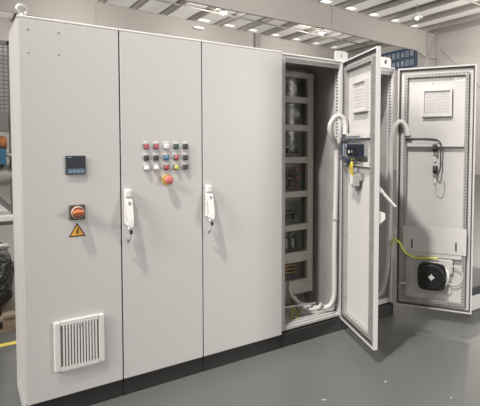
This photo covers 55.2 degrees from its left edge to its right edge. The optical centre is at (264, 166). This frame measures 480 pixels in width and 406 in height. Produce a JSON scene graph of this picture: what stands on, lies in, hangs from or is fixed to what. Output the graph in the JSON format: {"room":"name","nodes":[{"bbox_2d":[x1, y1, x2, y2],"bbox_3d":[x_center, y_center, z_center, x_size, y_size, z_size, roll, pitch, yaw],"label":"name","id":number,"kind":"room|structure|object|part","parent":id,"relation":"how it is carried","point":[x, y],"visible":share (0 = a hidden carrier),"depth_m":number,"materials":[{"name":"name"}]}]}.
{"room":"factory floor","nodes":[
{"label":"factory floor","id":0,"kind":"room"},
{"bbox_2d":[0,17,13,162],"bbox_3d":[-13.655,-4.330,25.445,37.100,9.200,0.200,-2,3,-34],"label":"wall","id":1,"kind":"structure","parent":0,"point":[6,24],"depth_m":24.93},
{"bbox_2d":[129,0,148,8],"bbox_3d":[0.828,-7.115,11.272,0.180,0.245,39.000,-2,3,-34],"label":"roof purlin","id":2,"kind":"structure","parent":0,"point":[138,3],"depth_m":21.36,"materials":[{"name":"grey paint"}]},
{"bbox_2d":[158,0,187,14],"bbox_3d":[2.077,-7.102,12.103,0.180,0.245,39.000,-2,3,-34],"label":"roof purlin","id":3,"kind":"structure","parent":0,"point":[172,8],"depth_m":21.84,"materials":[{"name":"grey paint"}]},
{"bbox_2d":[187,6,218,20],"bbox_3d":[3.327,-7.089,12.934,0.180,0.245,39.000,-2,3,-34],"label":"roof purlin","id":4,"kind":"structure","parent":0,"point":[201,13],"depth_m":22.64,"materials":[{"name":"grey paint"}]},
{"bbox_2d":[219,9,226,14],"bbox_3d":[-1.899,-7.225,20.750,0.395,0.706,0.395,-2,3,-34],"label":"lamp","id":5,"kind":"object","parent":4,"relation":"hanging from","point":[222,11],"visible":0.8,"depth_m":20.68,"materials":[{"name":"white"}]},
{"bbox_2d":[212,12,246,25],"bbox_3d":[4.576,-7.075,13.766,0.180,0.245,39.000,-2,3,-34],"label":"roof purlin","id":6,"kind":"structure","parent":0,"point":[228,19],"depth_m":23.44,"materials":[{"name":"grey paint"}]},
{"bbox_2d":[0,170,479,405],"bbox_3d":[-2.757,1.072,9.267,37.100,0.103,39.200,-2,3,-34],"label":"floor","id":7,"kind":"structure","parent":0,"point":[425,357],"depth_m":2.94,"materials":[{"name":"grey concrete"}]},
{"bbox_2d":[0,40,13,263],"bbox_3d":[-4.014,-0.146,5.406,1.800,2.690,1.140,-2,3,-34],"label":"machine","id":8,"kind":"object","parent":7,"relation":"on","point":[6,193],"visible":0.81,"depth_m":5.48,"materials":[{"name":"paint"}]},
{"bbox_3d":[-3.440,-0.273,5.385,0.700,0.187,0.184,-2,3,-34],"label":"motor","id":9,"kind":"part","parent":8,"relation":"part of","materials":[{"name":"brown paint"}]},
{"bbox_3d":[-3.959,0.382,5.347,1.800,0.400,0.060,-2,3,-34],"label":"white panel","id":10,"kind":"part","parent":8,"relation":"part of","materials":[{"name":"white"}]},
{"bbox_3d":[-3.736,0.109,5.206,1.530,0.278,0.278,-2,3,-34],"label":"tank","id":11,"kind":"part","parent":8,"relation":"part of","materials":[{"name":"paint"}]},
{"bbox_2d":[0,298,15,333],"bbox_3d":[-2.628,1.215,3.651,1.080,0.134,0.900,-2,3,-34],"label":"wooden pallet","id":12,"kind":"object","parent":7,"relation":"on","point":[7,312],"visible":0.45,"depth_m":3.57,"materials":[{"name":"brown wood"}]},
{"bbox_2d":[0,242,13,306],"bbox_3d":[-2.629,0.881,3.632,1.093,0.529,0.892,-2,3,-34],"label":"bale","id":13,"kind":"object","parent":12,"relation":"on","point":[6,264],"visible":1,"depth_m":3.61,"materials":[{"name":"black"}]},
{"bbox_2d":[9,3,122,405],"bbox_3d":[-1.138,0.245,2.625,0.501,2.166,0.540,-2,3,-34],"label":"tall cabinet","id":14,"kind":"object","parent":7,"relation":"on","point":[64,75],"visible":1,"depth_m":2.44,"materials":[{"name":"white metal"}]},
{"bbox_2d":[69,204,84,219],"bbox_3d":[-0.992,0.247,2.434,0.081,0.081,0.060,-2,3,-34],"label":"switch","id":15,"kind":"object","parent":14,"relation":"attached to","point":[76,211],"depth_m":2.43,"materials":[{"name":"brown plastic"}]},
{"bbox_2d":[53,313,104,372],"bbox_3d":[-1.003,0.954,2.483,0.256,0.266,0.021,-2,3,-34],"label":"vent","id":16,"kind":"object","parent":14,"relation":"attached to","point":[78,339],"depth_m":2.47,"materials":[{"name":"white plastic"}]},
{"bbox_2d":[118,29,202,394],"bbox_3d":[-0.713,0.266,2.901,0.504,2.100,0.553,-2,3,-34],"label":"tall cabinet","id":17,"kind":"object","parent":7,"relation":"on","point":[160,119],"visible":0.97,"depth_m":2.72,"materials":[{"name":"white metal"}]},
{"bbox_3d":[-0.764,0.234,2.578,0.038,0.208,0.073,-2,3,-34],"label":"handle","id":18,"kind":"part","parent":17,"relation":"part of","materials":[{"name":"white plastic"}]},
{"bbox_2d":[201,40,282,370],"bbox_3d":[-0.245,0.252,3.212,0.614,2.100,0.553,-2,3,-34],"label":"tall cabinet","id":19,"kind":"object","parent":7,"relation":"on","point":[241,86],"visible":0.86,"depth_m":3.02,"materials":[{"name":"white metal"}]},
{"bbox_3d":[-0.341,0.222,2.858,0.038,0.208,0.073,-2,3,-34],"label":"handle","id":20,"kind":"part","parent":19,"relation":"part of","materials":[{"name":"white plastic"}]},
{"bbox_2d":[281,46,396,349],"bbox_3d":[0.431,0.206,3.356,0.668,2.179,1.058,-2,3,-34],"label":"tall cabinet","id":21,"kind":"object","parent":7,"relation":"on","point":[332,217],"visible":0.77,"depth_m":3.51,"materials":[{"name":"grey metal"}]},
{"bbox_3d":[0.213,0.188,3.619,0.560,1.910,0.362,-2,3,-34],"label":"lining panel","id":22,"kind":"part","parent":21,"relation":"part of","materials":[{"name":"grey metal"}]},
{"bbox_3d":[0.334,0.194,3.425,0.575,1.972,0.062,-2,3,-34],"label":"frame","id":23,"kind":"part","parent":21,"relation":"part of","materials":[{"name":"grey paint"}]},
{"bbox_3d":[0.592,-0.855,3.552,0.130,0.078,0.012,-2,3,-34],"label":"lifting plate","id":24,"kind":"part","parent":21,"relation":"part of","materials":[{"name":"grey paint"}]},
{"bbox_3d":[0.655,-0.019,3.234,0.024,0.030,0.417,-1,3,-13],"label":"cross rail","id":25,"kind":"part","parent":21,"relation":"part of","materials":[{"name":"grey metal"}]},
{"bbox_3d":[0.655,-0.216,3.225,0.024,0.035,0.417,-1,3,-13],"label":"cross rail","id":26,"kind":"part","parent":21,"relation":"part of","materials":[{"name":"white metal"}]},
{"bbox_3d":[0.661,0.207,3.246,0.030,1.875,0.475,-1,3,-13],"label":"door frame","id":27,"kind":"part","parent":21,"relation":"part of","materials":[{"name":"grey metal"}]},
{"bbox_3d":[0.664,0.207,3.246,0.029,1.979,0.579,-1,3,-13],"label":"door","id":28,"kind":"part","parent":21,"relation":"part of","materials":[{"name":"grey paint"}]},
{"bbox_3d":[0.761,0.254,3.004,0.052,0.264,0.036,-1,3,-13],"label":"handle","id":29,"kind":"part","parent":21,"relation":"part of","materials":[{"name":"white plastic"}]},
{"bbox_3d":[0.812,0.211,3.013,0.114,0.114,0.030,-1,3,-13],"label":"handle lever","id":30,"kind":"part","parent":21,"relation":"part of","materials":[{"name":"white plastic"}]},
{"bbox_2d":[345,51,354,58],"bbox_3d":[5.391,-3.628,29.610,0.799,7.430,0.280,-2,3,-34],"label":"wall column","id":31,"kind":"structure","parent":7,"relation":"on","point":[350,55],"depth_m":29.53,"materials":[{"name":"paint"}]},
{"bbox_2d":[0,0,344,59],"bbox_3d":[-9.995,-6.818,19.183,36.200,2.611,0.180,-2,3,-34],"label":"roof beam","id":32,"kind":"structure","parent":31,"relation":"on","point":[91,12],"depth_m":22.08,"materials":[{"name":"metal"}]},
{"bbox_2d":[309,57,476,329],"bbox_3d":[1.030,0.177,3.789,0.971,2.195,0.996,-2,3,-34],"label":"tall cabinet","id":33,"kind":"object","parent":7,"relation":"on","point":[435,125],"visible":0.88,"depth_m":3.74,"materials":[{"name":"grey metal"}]},
{"bbox_3d":[0.708,0.173,3.947,0.573,1.910,0.362,-2,3,-34],"label":"lining panel","id":34,"kind":"part","parent":33,"relation":"part of","materials":[{"name":"grey metal"}]},
{"bbox_3d":[1.024,-0.879,3.890,0.125,0.095,0.018,-2,3,-34],"label":"lifting plate","id":35,"kind":"part","parent":33,"relation":"part of","materials":[{"name":"white plastic"}]},
{"bbox_3d":[0.828,0.179,3.753,0.588,1.972,0.062,-2,3,-34],"label":"frame","id":36,"kind":"part","parent":33,"relation":"part of","materials":[{"name":"grey paint"}]},
{"bbox_3d":[1.378,0.726,3.750,0.430,0.035,0.024,1,3,24],"label":"cross rail","id":37,"kind":"part","parent":33,"relation":"part of","materials":[{"name":"white metal"}]},
{"bbox_3d":[1.381,0.185,3.731,0.488,1.875,0.030,1,3,24],"label":"door frame","id":38,"kind":"part","parent":33,"relation":"part of","materials":[{"name":"grey plastic"}]},
{"bbox_3d":[1.378,-0.176,3.708,0.430,0.030,0.024,1,3,24],"label":"cross rail","id":39,"kind":"part","parent":33,"relation":"part of","materials":[{"name":"white metal"}]},
{"bbox_3d":[1.382,0.185,3.733,0.592,1.979,0.029,1,3,24],"label":"door","id":40,"kind":"part","parent":33,"relation":"part of","materials":[{"name":"grey paint"}]},
{"bbox_2d":[424,31,437,66],"bbox_3d":[8.822,-3.389,24.451,0.799,7.430,0.280,-2,3,-34],"label":"wall column","id":41,"kind":"structure","parent":7,"relation":"on","point":[431,60],"depth_m":24.33,"materials":[{"name":"metal"}]},
{"bbox_2d":[182,0,426,57],"bbox_3d":[-6.587,-6.571,14.058,36.200,2.631,0.100,-2,3,-34],"label":"roof beam","id":42,"kind":"structure","parent":41,"relation":"on","point":[313,13],"depth_m":20.37,"materials":[{"name":"metal"}]},
{"bbox_2d":[472,267,479,310],"bbox_3d":[1.929,1.147,4.442,0.730,0.200,0.620,-2,3,-34],"label":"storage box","id":43,"kind":"object","parent":7,"relation":"on","point":[475,271],"visible":0.08,"depth_m":4.06,"materials":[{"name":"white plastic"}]},
{"bbox_3d":[1.929,1.082,4.439,0.710,0.069,0.600,-2,3,-34],"label":"box lid","id":44,"kind":"part","parent":43,"relation":"part of","materials":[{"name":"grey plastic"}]},
{"bbox_2d":[0,0,479,48],"bbox_3d":[-2.671,-7.290,8.937,37.300,1.268,39.600,-2,3,-34],"label":"ceiling","id":45,"kind":"structure","parent":0,"point":[154,6],"depth_m":22.69,"materials":[{"name":"white metal"}]},
{"bbox_2d":[318,28,325,34],"bbox_3d":[2.999,-7.213,24.007,0.395,0.626,0.395,-2,3,-34],"label":"lamp","id":46,"kind":"object","parent":45,"relation":"hanging from","point":[321,31],"visible":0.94,"depth_m":23.95,"materials":[{"name":"white"}]},
{"bbox_2d":[411,3,422,19],"bbox_3d":[6.848,-6.951,20.570,0.494,0.742,0.494,-2,3,-34],"label":"lamp","id":47,"kind":"object","parent":45,"relation":"hanging from","point":[417,16],"visible":1,"depth_m":20.52,"materials":[{"name":"white"}]},
{"bbox_3d":[6.848,-6.801,20.577,0.494,0.260,0.494,-2,3,-34],"label":"lamp shade","id":48,"kind":"part","parent":47,"relation":"part of","materials":[{"name":"white"}]},
{"bbox_2d":[237,0,321,30],"bbox_3d":[5.826,-7.062,14.597,0.180,0.245,39.000,-2,3,-34],"label":"roof purlin","id":49,"kind":"structure","parent":0,"point":[251,25],"depth_m":24.16,"materials":[{"name":"grey paint"}]},
{"bbox_2d":[259,0,366,35],"bbox_3d":[7.075,-7.049,15.429,0.180,0.245,39.000,-2,3,-34],"label":"roof purlin","id":50,"kind":"structure","parent":0,"point":[348,3],"depth_m":23.89,"materials":[{"name":"grey paint"}]},
{"bbox_2d":[281,0,412,39],"bbox_3d":[8.325,-7.036,16.260,0.180,0.245,39.000,-2,3,-34],"label":"roof purlin","id":51,"kind":"structure","parent":0,"point":[391,3],"depth_m":21.35,"materials":[{"name":"grey paint"}]},
{"bbox_2d":[301,0,458,43],"bbox_3d":[9.574,-7.022,17.091,0.180,0.245,39.000,-2,3,-34],"label":"roof purlin","id":52,"kind":"structure","parent":0,"point":[436,3],"depth_m":21.58,"materials":[{"name":"grey paint"}]},
{"bbox_2d":[156,0,372,47],"bbox_3d":[-7.925,-7.455,18.295,34.903,1.276,0.078,-2,3,-34],"label":"rod","id":53,"kind":"object","parent":52,"relation":"attached to","point":[156,0],"visible":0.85,"depth_m":23.32,"materials":[{"name":"grey paint"}]},
{"bbox_2d":[319,1,479,47],"bbox_3d":[10.824,-7.009,17.923,0.180,0.245,39.000,-2,3,-34],"label":"roof purlin","id":54,"kind":"structure","parent":0,"point":[471,6],"depth_m":22.14,"materials":[{"name":"grey paint"}]},
{"bbox_2d":[336,12,479,50],"bbox_3d":[12.073,-6.996,18.754,0.180,0.245,39.000,-2,3,-34],"label":"roof purlin","id":55,"kind":"structure","parent":0,"point":[476,16],"depth_m":23.45,"materials":[{"name":"grey paint"}]},
{"bbox_2d":[355,25,479,174],"bbox_3d":[12.780,-3.285,19.396,0.200,7.690,39.200,-2,3,-34],"label":"wall","id":56,"kind":"structure","parent":0,"point":[462,46],"depth_m":23.35,"materials":[{"name":"white paint"}]},
{"bbox_2d":[289,19,479,68],"bbox_3d":[12.656,-6.943,19.144,0.099,0.300,39.000,-2,3,-34],"label":"beam","id":57,"kind":"structure","parent":56,"relation":"attached to","point":[474,22],"depth_m":23.97,"materials":[{"name":"grey metal"}]},
{"bbox_2d":[381,49,416,69],"bbox_3d":[7.567,-6.210,26.887,0.036,1.140,3.340,-2,3,-34],"label":"wall sign","id":58,"kind":"object","parent":56,"relation":"attached to","point":[403,58],"visible":0.57,"depth_m":26.33,"materials":[{"name":"blue"}]}
]}

